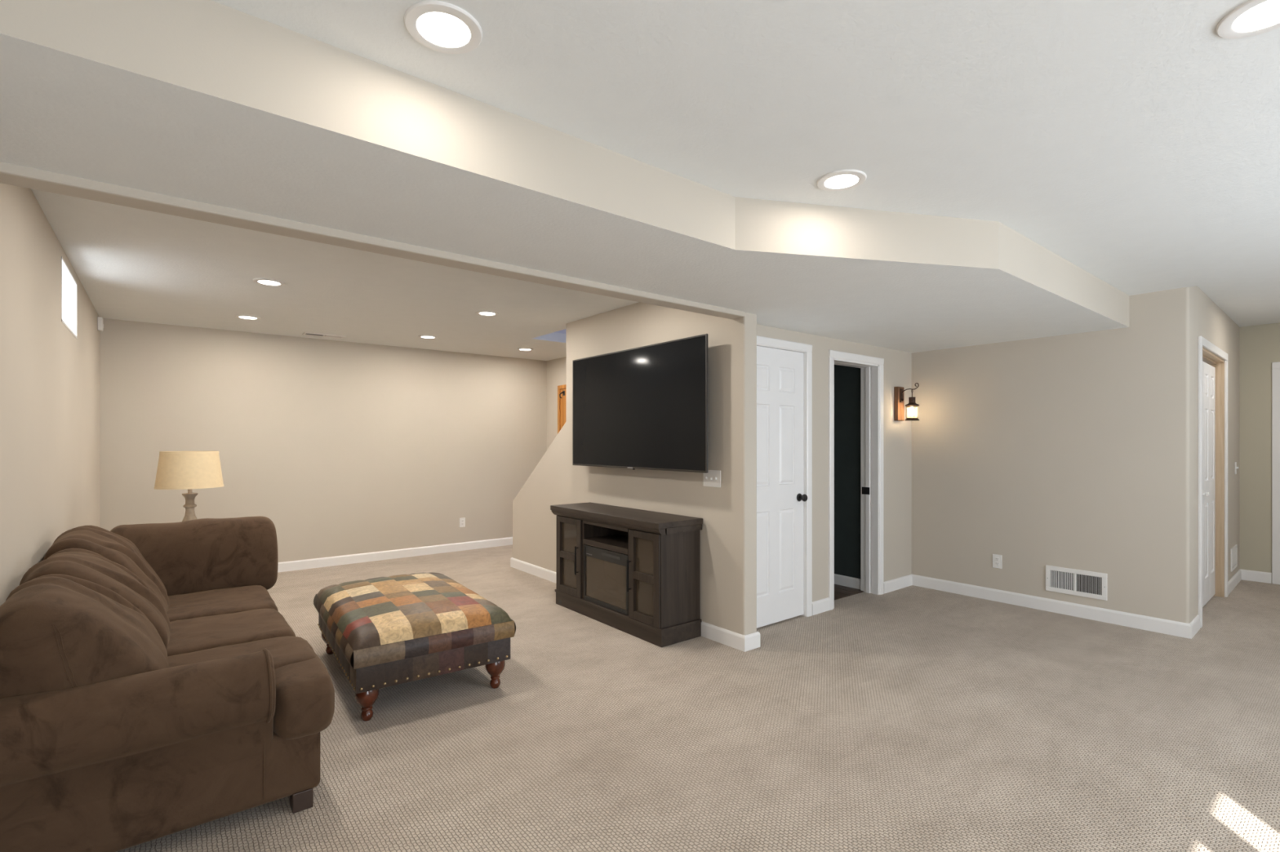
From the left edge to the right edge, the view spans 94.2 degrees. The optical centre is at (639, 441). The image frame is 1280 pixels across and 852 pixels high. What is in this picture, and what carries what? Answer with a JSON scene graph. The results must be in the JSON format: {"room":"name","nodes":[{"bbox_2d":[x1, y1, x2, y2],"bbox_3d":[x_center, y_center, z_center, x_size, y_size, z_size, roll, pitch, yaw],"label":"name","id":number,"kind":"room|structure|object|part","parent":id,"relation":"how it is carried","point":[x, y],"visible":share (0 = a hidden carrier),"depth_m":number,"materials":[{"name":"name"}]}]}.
{"room":"leisure room","nodes":[
{"label":"leisure room","id":0,"kind":"room"},
{"bbox_2d":[0,182,100,605],"bbox_3d":[-2.074,0.080,1.639,0.280,2.650,9.350,0,0,-39],"label":"wall","id":1,"kind":"structure","parent":0,"point":[50,378],"depth_m":2.77,"materials":[{"name":"beige paint"}]},
{"bbox_2d":[61,256,76,338],"bbox_3d":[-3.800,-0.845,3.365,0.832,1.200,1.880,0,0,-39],"label":"window","id":2,"kind":"structure","parent":1,"relation":"in","point":[68,284],"depth_m":3.88,"materials":[{"name":"white glass"}]},
{"bbox_2d":[97,316,103,331],"bbox_3d":[-4.659,-1.012,5.136,0.037,0.115,0.070,0,0,-39],"label":"sensor","id":3,"kind":"object","parent":1,"relation":"attached to","point":[100,320],"visible":1,"depth_m":5.11,"materials":[{"name":"white plastic"}]},
{"bbox_2d":[100,318,546,562],"bbox_3d":[-3.036,0.080,6.800,4.650,2.650,0.120,0,0,-39],"label":"wall","id":4,"kind":"structure","parent":0,"point":[347,448],"depth_m":6.41,"materials":[{"name":"beige paint"}]},
{"bbox_2d":[277,537,512,572],"bbox_3d":[-3.042,1.305,6.712,4.530,0.100,0.018,0,0,-39],"label":"baseboard","id":5,"kind":"structure","parent":4,"relation":"attached to","point":[427,550],"depth_m":6.83,"materials":[{"name":"white paint"}]},
{"bbox_2d":[459,517,465,527],"bbox_3d":[-2.204,1.007,7.381,0.072,0.115,0.009,0,0,-39],"label":"wall outlet","id":6,"kind":"object","parent":4,"relation":"attached to","point":[462,521],"visible":1,"depth_m":7.38,"materials":[{"name":"white plastic"}]},
{"bbox_2d":[0,161,744,319],"bbox_3d":[-0.682,-1.005,2.833,3.385,0.400,0.120,0,0,-39],"label":"wall","id":7,"kind":"structure","parent":0,"point":[10,174],"depth_m":2.30,"materials":[{"name":"beige paint"}]},
{"bbox_2d":[546,356,566,449],"bbox_3d":[0.092,-1.070,6.510,0.120,4.950,4.235,0,0,-39],"label":"wall","id":8,"kind":"structure","parent":0,"point":[556,368],"depth_m":7.98,"materials":[{"name":"beige paint"}]},
{"bbox_2d":[557,384,566,434],"bbox_3d":[-0.939,-0.290,7.641,0.082,0.890,0.520,0,0,-39],"label":"board","id":9,"kind":"object","parent":8,"relation":"attached to","point":[562,389],"visible":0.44,"depth_m":7.79,"materials":[{"name":"orange wood"}]},
{"bbox_2d":[555,328,566,333],"bbox_3d":[0.065,-2.353,5.589,1.070,2.505,2.880,0,0,-39],"label":"wall","id":10,"kind":"structure","parent":0,"point":[562,331],"depth_m":6.62,"materials":[{"name":"paint"}]},
{"bbox_2d":[512,302,756,635],"bbox_3d":[-0.304,0.090,5.174,0.125,2.570,3.300,0,0,-39],"label":"wall","id":11,"kind":"structure","parent":0,"point":[728,512],"depth_m":4.15,"materials":[{"name":"beige paint"}]},
{"bbox_2d":[510,557,759,652],"bbox_3d":[-0.304,1.305,5.174,0.153,0.100,3.328,0,0,-39],"label":"baseboard","id":12,"kind":"structure","parent":11,"relation":"attached to","point":[744,643],"depth_m":4.02,"materials":[{"name":"white paint"}]},
{"bbox_2d":[572,333,707,473],"bbox_3d":[-0.027,-0.247,4.624,0.128,0.931,1.659,0,0,-39],"label":"television","id":13,"kind":"object","parent":11,"relation":"attached to","point":[644,407],"visible":1,"depth_m":4.43,"materials":[{"name":"black plastic"}]},
{"bbox_2d":[702,470,720,487],"bbox_3d":[0.486,0.255,4.066,0.021,0.115,0.164,0,0,-39],"label":"switch plate","id":14,"kind":"object","parent":11,"relation":"attached to","point":[713,478],"visible":0.95,"depth_m":4.06,"materials":[{"name":"white plastic"}]},
{"bbox_2d":[0,0,1279,360],"bbox_3d":[0.373,-1.133,3.591,5.980,0.135,9.150,0,0,-39],"label":"ceiling","id":15,"kind":"structure","parent":0,"point":[1135,143],"depth_m":2.05,"materials":[{"name":"white paint"}]},
{"bbox_2d":[235,315,260,319],"bbox_3d":[-3.467,-1.096,5.259,0.192,0.009,0.192,0,0,-39],"label":"recessed light","id":16,"kind":"object","parent":15,"relation":"in","point":[242,317],"visible":1,"depth_m":5.23,"materials":[{"name":"white plastic"}]},
{"bbox_2d":[253,278,285,286],"bbox_3d":[-2.557,-1.096,4.101,0.192,0.009,0.192,0,0,-39],"label":"recessed light","id":17,"kind":"object","parent":15,"relation":"in","point":[266,282],"visible":1,"depth_m":4.08,"materials":[{"name":"white plastic"}]},
{"bbox_2d":[302,332,345,338],"bbox_3d":[-3.275,-1.096,6.162,0.380,0.008,0.150,0,0,-39],"label":"ceiling vent","id":18,"kind":"object","parent":15,"relation":"in","point":[304,333],"visible":1,"depth_m":6.15,"materials":[{"name":"white metal"}]},
{"bbox_2d":[417,334,437,338],"bbox_3d":[-2.226,-1.096,6.244,0.192,0.009,0.192,0,0,-39],"label":"recessed light","id":19,"kind":"object","parent":15,"relation":"in","point":[424,336],"visible":1,"depth_m":6.21,"materials":[{"name":"white plastic"}]},
{"bbox_2d":[404,0,482,54],"bbox_3d":[-0.505,-1.061,1.532,0.192,0.009,0.192,0,0,-39],"label":"recessed light","id":20,"kind":"object","parent":15,"relation":"in","point":[442,27],"visible":1,"depth_m":1.52,"materials":[{"name":"white plastic"}]},
{"bbox_2d":[475,311,498,315],"bbox_3d":[-1.308,-1.096,5.095,0.192,0.009,0.192,0,0,-39],"label":"recessed light","id":21,"kind":"object","parent":15,"relation":"in","point":[479,313],"visible":1,"depth_m":5.07,"materials":[{"name":"white plastic"}]},
{"bbox_2d":[516,347,533,351],"bbox_3d":[-1.370,-1.096,7.093,0.192,0.009,0.192,0,0,-39],"label":"recessed light","id":22,"kind":"object","parent":15,"relation":"in","point":[519,348],"visible":1,"depth_m":7.08,"materials":[{"name":"white plastic"}]},
{"bbox_2d":[817,169,866,191],"bbox_3d":[0.821,-1.061,2.424,0.192,0.009,0.192,0,0,-39],"label":"recessed light","id":23,"kind":"object","parent":15,"relation":"in","point":[842,180],"visible":1,"depth_m":2.41,"materials":[{"name":"white plastic"}]},
{"bbox_2d":[1215,0,1279,39],"bbox_3d":[1.558,-1.061,1.471,0.192,0.009,0.192,0,0,-39],"label":"recessed light","id":24,"kind":"object","parent":15,"relation":"in","point":[1251,18],"visible":1,"depth_m":1.49,"materials":[{"name":"white plastic"}]},
{"bbox_2d":[116,544,1279,851],"bbox_3d":[1.441,1.411,4.441,8.910,0.128,9.350,0,0,-39],"label":"floor","id":25,"kind":"structure","parent":0,"point":[912,718],"depth_m":2.71,"materials":[{"name":"carpet"}]},
{"bbox_2d":[0,515,334,851],"bbox_3d":[-2.177,0.891,2.816,1.011,0.928,2.331,0,0,-39],"label":"sofa","id":26,"kind":"object","parent":25,"relation":"on","point":[153,685],"visible":1,"depth_m":1.99,"materials":[{"name":"brown fabric"}]},
{"bbox_3d":[-2.536,0.830,2.620,0.180,0.490,2.140,0,0,-39],"label":"frame","id":27,"kind":"part","parent":26,"relation":"part of","materials":[{"name":"brown fabric"}]},
{"bbox_2d":[0,573,168,697],"bbox_3d":[-1.940,0.705,2.089,0.454,0.463,0.634,0,0,-39],"label":"cushion","id":28,"kind":"object","parent":26,"relation":"on","point":[59,633],"depth_m":1.89,"materials":[{"name":"brown fabric"}]},
{"bbox_2d":[19,548,170,648],"bbox_3d":[-2.285,0.691,2.526,0.460,0.469,0.659,0,0,-39],"label":"cushion","id":29,"kind":"object","parent":26,"relation":"on","point":[106,568],"depth_m":2.45,"materials":[{"name":"brown fabric"}]},
{"bbox_2d":[43,525,169,612],"bbox_3d":[-2.655,0.678,2.986,0.459,0.503,0.699,0,0,-39],"label":"cushion","id":30,"kind":"object","parent":26,"relation":"on","point":[145,553],"depth_m":2.98,"materials":[{"name":"brown fabric"}]},
{"bbox_3d":[-1.630,0.957,1.933,0.700,0.396,0.254,0,0,-39],"label":"armrest","id":31,"kind":"part","parent":26,"relation":"part of","materials":[{"name":"brown fabric"}]},
{"bbox_2d":[110,515,278,595],"bbox_3d":[-2.635,0.697,3.535,0.829,0.460,0.312,0,0,-39],"label":"armrest","id":32,"kind":"object","parent":26,"relation":"on","point":[203,554],"depth_m":3.48,"materials":[{"name":"brown fabric"}]},
{"bbox_2d":[166,585,278,622],"bbox_3d":[-2.336,0.962,3.219,0.611,0.217,0.642,0,0,-39],"label":"seat cushion","id":33,"kind":"object","parent":26,"relation":"on","point":[184,603],"depth_m":3.21,"materials":[{"name":"brown fabric"}]},
{"bbox_2d":[166,608,295,656],"bbox_3d":[-1.967,0.962,2.751,0.600,0.213,0.585,0,0,-39],"label":"seat cushion","id":34,"kind":"object","parent":26,"relation":"on","point":[193,633],"depth_m":2.72,"materials":[{"name":"brown fabric"}]},
{"bbox_2d":[167,635,316,669],"bbox_3d":[-1.647,0.968,2.370,0.627,0.217,0.437,0,0,-39],"label":"seat cushion","id":35,"kind":"object","parent":26,"relation":"on","point":[286,651],"depth_m":2.44,"materials":[{"name":"brown fabric"}]},
{"bbox_3d":[-1.349,0.958,2.158,0.024,0.395,0.253,0,0,-39],"label":"arm","id":36,"kind":"part","parent":26,"relation":"part of"},
{"bbox_2d":[313,572,515,721],"bbox_3d":[-1.387,1.120,3.538,0.837,0.471,1.307,0,0,-36],"label":"ottoman","id":37,"kind":"object","parent":25,"relation":"on","point":[382,632],"visible":1,"depth_m":3.12,"materials":[{"name":"leather"}]},
{"bbox_3d":[-1.976,1.271,3.800,0.108,0.168,0.107,0,0,-36],"label":"leg","id":38,"kind":"part","parent":37,"relation":"part of","materials":[{"name":"brown wood"}]},
{"bbox_3d":[-1.329,1.271,2.896,0.108,0.168,0.107,0,0,-36],"label":"leg","id":39,"kind":"part","parent":37,"relation":"part of","materials":[{"name":"brown wood"}]},
{"bbox_3d":[-1.387,1.172,3.538,0.793,0.015,1.267,0,0,-36],"label":"nailhead trim","id":40,"kind":"part","parent":37,"relation":"part of","materials":[{"name":"gold metal"}]},
{"bbox_3d":[-0.797,1.271,3.276,0.108,0.168,0.107,0,0,-36],"label":"leg","id":41,"kind":"part","parent":37,"relation":"part of","materials":[{"name":"brown wood"}]},
{"bbox_2d":[550,502,702,647],"bbox_3d":[-0.156,0.944,4.537,0.403,0.822,1.400,0,0,-39],"label":"tv stand","id":42,"kind":"object","parent":25,"relation":"on","point":[635,572],"visible":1,"depth_m":4.17,"materials":[{"name":"brown wood"}]},
{"bbox_3d":[-0.572,0.925,4.809,0.026,0.616,0.370,0,0,-39],"label":"door","id":43,"kind":"part","parent":42,"relation":"part of","materials":[{"name":"brown wood"}]},
{"bbox_3d":[-0.563,0.783,4.816,0.003,0.240,0.254,0,0,-39],"label":"pane","id":44,"kind":"part","parent":42,"relation":"part of","materials":[{"name":"clear glass"}]},
{"bbox_3d":[-0.563,1.067,4.816,0.003,0.228,0.254,0,0,-39],"label":"pane","id":45,"kind":"part","parent":42,"relation":"part of","materials":[{"name":"clear glass"}]},
{"bbox_3d":[-0.500,0.934,4.672,0.033,0.222,0.013,0,0,-39],"label":"handle","id":46,"kind":"part","parent":42,"relation":"part of","materials":[{"name":"black metal"}]},
{"bbox_2d":[583,534,628,555],"bbox_3d":[-0.129,0.781,4.530,0.346,0.042,0.573,0,0,-39],"label":"shelf","id":47,"kind":"object","parent":42,"relation":"attached to","point":[615,544],"depth_m":4.51,"materials":[{"name":"brown wood"}]},
{"bbox_3d":[-0.257,1.045,4.428,0.003,0.312,0.521,0,0,-39],"label":"fire glass","id":48,"kind":"part","parent":42,"relation":"part of","materials":[{"name":"brown glass"}]},
{"bbox_3d":[-0.256,0.625,4.428,0.020,0.030,0.573,0,0,-39],"label":"rail","id":49,"kind":"part","parent":42,"relation":"part of","materials":[{"name":"brown wood"}]},
{"bbox_3d":[-0.003,0.932,4.656,0.008,0.645,1.290,0,0,-39],"label":"panel","id":50,"kind":"part","parent":42,"relation":"part of","materials":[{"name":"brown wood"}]},
{"bbox_3d":[-0.154,0.593,4.539,0.398,0.040,1.380,0,0,-39],"label":"crown moulding","id":51,"kind":"part","parent":42,"relation":"part of","materials":[{"name":"brown wood"}]},
{"bbox_3d":[-0.078,0.934,4.143,0.033,0.222,0.013,0,0,-39],"label":"handle","id":52,"kind":"part","parent":42,"relation":"part of","materials":[{"name":"black metal"}]},
{"bbox_3d":[0.031,0.925,4.053,0.026,0.616,0.332,0,0,-39],"label":"door","id":53,"kind":"part","parent":42,"relation":"part of","materials":[{"name":"brown wood"}]},
{"bbox_3d":[0.040,0.783,4.060,0.003,0.240,0.216,0,0,-39],"label":"pane","id":54,"kind":"part","parent":42,"relation":"part of","materials":[{"name":"clear glass"}]},
{"bbox_3d":[0.040,1.067,4.060,0.003,0.228,0.216,0,0,-39],"label":"pane","id":55,"kind":"part","parent":42,"relation":"part of","materials":[{"name":"clear glass"}]},
{"bbox_3d":[0.272,0.932,4.038,0.356,0.645,0.020,0,0,-39],"label":"panel","id":56,"kind":"part","parent":42,"relation":"part of","materials":[{"name":"brown wood"}]},
{"bbox_3d":[-3.193,1.085,4.207,0.520,0.540,0.520,0,0,-39],"label":"end table","id":57,"kind":"object","parent":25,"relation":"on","visible":0},
{"bbox_2d":[154,451,223,521],"bbox_3d":[-3.187,0.443,4.212,0.396,0.744,0.396,0,0,-39],"label":"table lamp","id":58,"kind":"object","parent":57,"relation":"on","point":[176,470],"visible":0.8,"depth_m":4.08,"materials":[{"name":"beige fabric"}]},
{"bbox_3d":[-3.187,0.199,4.212,0.392,0.253,0.392,0,0,-39],"label":"lamp shade","id":59,"kind":"part","parent":58,"relation":"part of","materials":[{"name":"beige fabric"}]},
{"bbox_2d":[187,488,191,493],"bbox_3d":[-3.187,0.315,4.212,0.036,0.120,0.036,0,0,-39],"label":"socket","id":60,"kind":"object","parent":58,"relation":"attached to","point":[189,491],"depth_m":4.20,"materials":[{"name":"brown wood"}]},
{"bbox_2d":[756,324,911,601],"bbox_3d":[1.556,0.130,4.914,2.460,2.550,0.155,0,0,-39],"label":"wall","id":61,"kind":"structure","parent":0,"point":[897,366],"depth_m":5.32,"materials":[{"name":"beige paint"}]},
{"bbox_2d":[756,346,807,628],"bbox_3d":[1.002,0.328,4.376,0.705,2.025,0.101,0,0,-39],"label":"door","id":62,"kind":"structure","parent":61,"relation":"in","point":[780,497],"depth_m":4.44,"materials":[{"name":"white paint"}]},
{"bbox_3d":[0.873,-0.463,4.299,0.188,0.185,0.009,0,0,-39],"label":"panel","id":63,"kind":"part","parent":62,"relation":"part of","materials":[{"name":"white paint"}]},
{"bbox_3d":[0.873,0.028,4.299,0.188,0.595,0.009,0,0,-39],"label":"panel","id":64,"kind":"part","parent":62,"relation":"part of","materials":[{"name":"white paint"}]},
{"bbox_3d":[0.873,0.818,4.299,0.188,0.615,0.009,0,0,-39],"label":"panel","id":65,"kind":"part","parent":62,"relation":"part of","materials":[{"name":"white paint"}]},
{"bbox_3d":[1.106,-0.463,4.485,0.188,0.185,0.009,0,0,-39],"label":"panel","id":66,"kind":"part","parent":62,"relation":"part of","materials":[{"name":"white paint"}]},
{"bbox_3d":[1.106,0.028,4.485,0.188,0.595,0.009,0,0,-39],"label":"panel","id":67,"kind":"part","parent":62,"relation":"part of","materials":[{"name":"white paint"}]},
{"bbox_3d":[1.106,0.818,4.485,0.188,0.615,0.009,0,0,-39],"label":"panel","id":68,"kind":"part","parent":62,"relation":"part of","materials":[{"name":"white paint"}]},
{"bbox_3d":[1.246,0.431,4.543,0.057,0.057,0.058,0,0,-39],"label":"knob","id":69,"kind":"part","parent":62,"relation":"part of","materials":[{"name":"black metal"}]},
{"bbox_2d":[756,335,812,617],"bbox_3d":[0.961,0.302,4.428,0.833,2.105,0.172,0,0,-39],"label":"door frame","id":70,"kind":"structure","parent":61,"relation":"attached to","point":[806,349],"depth_m":4.59,"materials":[{"name":"white paint"}]},
{"bbox_3d":[1.009,-0.720,4.368,0.833,0.060,0.017,0,0,-39],"label":"head casing","id":71,"kind":"part","parent":70,"relation":"part of","materials":[{"name":"white paint"}]},
{"bbox_3d":[1.311,0.333,4.609,0.060,2.045,0.017,0,0,-39],"label":"casing","id":72,"kind":"part","parent":70,"relation":"part of","materials":[{"name":"white paint"}]},
{"bbox_2d":[812,597,830,615],"bbox_3d":[1.429,1.305,4.707,0.232,0.100,0.018,0,0,-39],"label":"baseboard","id":73,"kind":"structure","parent":61,"relation":"attached to","point":[821,606],"depth_m":4.70,"materials":[{"name":"white paint"}]},
{"bbox_2d":[828,350,884,610],"bbox_3d":[1.789,0.310,5.095,0.820,2.090,0.182,0,0,-39],"label":"door frame","id":74,"kind":"structure","parent":61,"relation":"attached to","point":[871,367],"depth_m":5.27,"materials":[{"name":"white paint"}]},
{"bbox_3d":[1.543,0.340,4.794,0.060,2.030,0.017,0,0,-39],"label":"casing","id":75,"kind":"part","parent":74,"relation":"part of","materials":[{"name":"white paint"}]},
{"bbox_3d":[1.841,-0.705,5.031,0.820,0.060,0.017,0,0,-39],"label":"head casing","id":76,"kind":"part","parent":74,"relation":"part of","materials":[{"name":"white paint"}]},
{"bbox_3d":[2.021,0.443,5.323,0.002,0.065,0.075,0,0,-39],"label":"strike plate","id":77,"kind":"part","parent":74,"relation":"part of","materials":[{"name":"black metal"}]},
{"bbox_3d":[2.138,0.340,5.268,0.060,2.030,0.017,0,0,-39],"label":"casing","id":78,"kind":"part","parent":74,"relation":"part of","materials":[{"name":"white paint"}]},
{"bbox_2d":[893,382,919,421],"bbox_3d":[2.422,-0.356,5.376,0.120,0.335,0.202,0,0,-39],"label":"wall sconce","id":79,"kind":"object","parent":61,"relation":"attached to","point":[899,392],"visible":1,"depth_m":5.40,"materials":[{"name":"brown wood"}]},
{"bbox_3d":[2.434,-0.480,5.362,0.008,0.086,0.164,0,0,-39],"label":"arm","id":80,"kind":"part","parent":79,"relation":"part of","materials":[{"name":"black metal"}]},
{"bbox_3d":[2.446,-0.270,5.346,0.044,0.079,0.044,0,0,-39],"label":"bulb","id":81,"kind":"part","parent":79,"relation":"part of","materials":[{"name":"white glass"}]},
{"bbox_2d":[834,364,860,578],"bbox_3d":[1.014,0.130,5.891,1.130,2.550,2.050,0,0,-39],"label":"wall","id":82,"kind":"structure","parent":0,"point":[846,379],"depth_m":5.53,"materials":[{"name":"black paint"}]},
{"bbox_2d":[834,573,860,589],"bbox_3d":[1.423,1.305,6.157,0.018,0.100,1.945,0,0,-39],"label":"baseboard","id":83,"kind":"structure","parent":82,"relation":"attached to","point":[855,583],"depth_m":5.52,"materials":[{"name":"white paint"}]},
{"bbox_2d":[911,285,1199,623],"bbox_3d":[3.290,0.120,5.049,0.420,2.570,2.105,0,0,-39],"label":"wall","id":84,"kind":"structure","parent":0,"point":[1079,451],"depth_m":4.64,"materials":[{"name":"beige paint"}]},
{"bbox_2d":[992,554,1001,568],"bbox_3d":[3.025,1.017,5.037,0.009,0.115,0.072,0,0,-39],"label":"wall outlet","id":85,"kind":"object","parent":84,"relation":"attached to","point":[997,559],"visible":1,"depth_m":5.04,"materials":[{"name":"white plastic"}]},
{"bbox_2d":[883,573,1199,639],"bbox_3d":[3.105,1.305,4.800,2.077,0.100,0.515,0,0,42],"label":"baseboard","id":86,"kind":"structure","parent":84,"relation":"attached to","point":[1186,630],"depth_m":4.70,"materials":[{"name":"white paint"}]},
{"bbox_2d":[1045,564,1106,600],"bbox_3d":[3.370,1.091,4.603,0.013,0.202,0.397,0,0,-39],"label":"air vent","id":87,"kind":"object","parent":84,"relation":"in","point":[1086,584],"visible":1,"depth_m":4.59,"materials":[{"name":"white metal"}]},
{"bbox_2d":[1199,288,1239,581],"bbox_3d":[4.675,0.120,5.269,2.620,2.570,0.707,0,0,-39],"label":"wall","id":88,"kind":"structure","parent":0,"point":[1215,326],"depth_m":5.43,"materials":[{"name":"beige paint"}]},
{"bbox_2d":[1202,361,1215,607],"bbox_3d":[4.561,0.345,4.812,1.228,1.980,0.061,0,0,-40],"label":"door","id":89,"kind":"structure","parent":88,"relation":"in","point":[1208,371],"depth_m":4.96,"materials":[{"name":"white paint"}]},
{"bbox_3d":[4.676,-0.463,4.913,0.164,0.185,0.009,0,0,-40],"label":"panel","id":90,"kind":"part","parent":89,"relation":"part of","materials":[{"name":"white paint"}]},
{"bbox_3d":[4.676,0.028,4.913,0.164,0.595,0.009,0,0,-40],"label":"panel","id":91,"kind":"part","parent":89,"relation":"part of","materials":[{"name":"white paint"}]},
{"bbox_3d":[4.676,0.818,4.913,0.164,0.615,0.009,0,0,-40],"label":"panel","id":92,"kind":"part","parent":89,"relation":"part of","materials":[{"name":"white paint"}]},
{"bbox_3d":[4.913,-0.463,5.110,0.164,0.185,0.009,0,0,-40],"label":"panel","id":93,"kind":"part","parent":89,"relation":"part of","materials":[{"name":"white paint"}]},
{"bbox_3d":[4.913,0.028,5.110,0.164,0.595,0.009,0,0,-40],"label":"panel","id":94,"kind":"part","parent":89,"relation":"part of","materials":[{"name":"white paint"}]},
{"bbox_3d":[4.913,0.818,5.110,0.164,0.615,0.009,0,0,-40],"label":"panel","id":95,"kind":"part","parent":89,"relation":"part of","materials":[{"name":"white paint"}]},
{"bbox_2d":[1198,336,1227,627],"bbox_3d":[4.565,0.295,4.808,1.400,2.120,0.132,0,0,-40],"label":"door frame","id":96,"kind":"structure","parent":88,"relation":"attached to","point":[1220,365],"depth_m":5.17,"materials":[{"name":"white paint"}]},
{"bbox_3d":[4.087,0.325,4.337,0.062,2.060,0.018,0,0,-39],"label":"casing","id":97,"kind":"part","parent":96,"relation":"part of","materials":[{"name":"white paint"}]},
{"bbox_3d":[4.602,-0.735,4.763,1.399,0.060,0.017,0,0,-40],"label":"head casing","id":98,"kind":"part","parent":96,"relation":"part of","materials":[{"name":"white paint"}]},
{"bbox_3d":[5.117,0.325,5.190,0.062,2.060,0.018,0,0,-39],"label":"casing","id":99,"kind":"part","parent":96,"relation":"part of","materials":[{"name":"white paint"}]},
{"bbox_2d":[1230,544,1237,572],"bbox_3d":[5.540,1.087,5.547,0.380,0.207,0.010,0,0,-40],"label":"air vent","id":100,"kind":"object","parent":88,"relation":"in","point":[1233,554],"visible":1,"depth_m":5.52,"materials":[{"name":"white metal"}]},
{"bbox_2d":[1235,462,1238,474],"bbox_3d":[5.652,0.255,5.631,0.072,0.115,0.023,0,0,-39],"label":"switch","id":101,"kind":"object","parent":88,"relation":"attached to","point":[1236,467],"visible":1,"depth_m":5.62,"materials":[{"name":"white plastic"}]},
{"bbox_2d":[1227,568,1271,595],"bbox_3d":[5.579,1.305,5.458,0.979,0.100,0.221,0,0,-39],"label":"baseboard","id":102,"kind":"structure","parent":88,"relation":"attached to","point":[1245,575],"depth_m":5.71,"materials":[{"name":"white paint"}]},
{"bbox_2d":[1197,273,1279,327],"bbox_3d":[5.633,-1.173,3.979,2.730,0.100,3.200,0,0,-39],"label":"ceiling","id":103,"kind":"structure","parent":0,"point":[1251,301],"depth_m":4.67,"materials":[{"name":"white paint"}]},
{"bbox_2d":[1239,323,1279,573],"bbox_3d":[6.747,0.100,4.867,0.120,2.610,3.200,0,0,-39],"label":"wall","id":104,"kind":"structure","parent":0,"point":[1259,344],"depth_m":5.76,"materials":[{"name":"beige paint"}]},
{"bbox_2d":[1271,361,1279,584],"bbox_3d":[6.347,0.301,5.312,0.082,2.107,0.959,0,0,-39],"label":"door","id":105,"kind":"structure","parent":104,"relation":"in","point":[1275,366],"depth_m":5.64,"materials":[{"name":"white paint"}]},
{"bbox_3d":[6.321,-0.721,5.292,0.017,0.062,0.959,0,0,-39],"label":"head casing","id":106,"kind":"part","parent":105,"relation":"part of","materials":[{"name":"white paint"}]}
]}

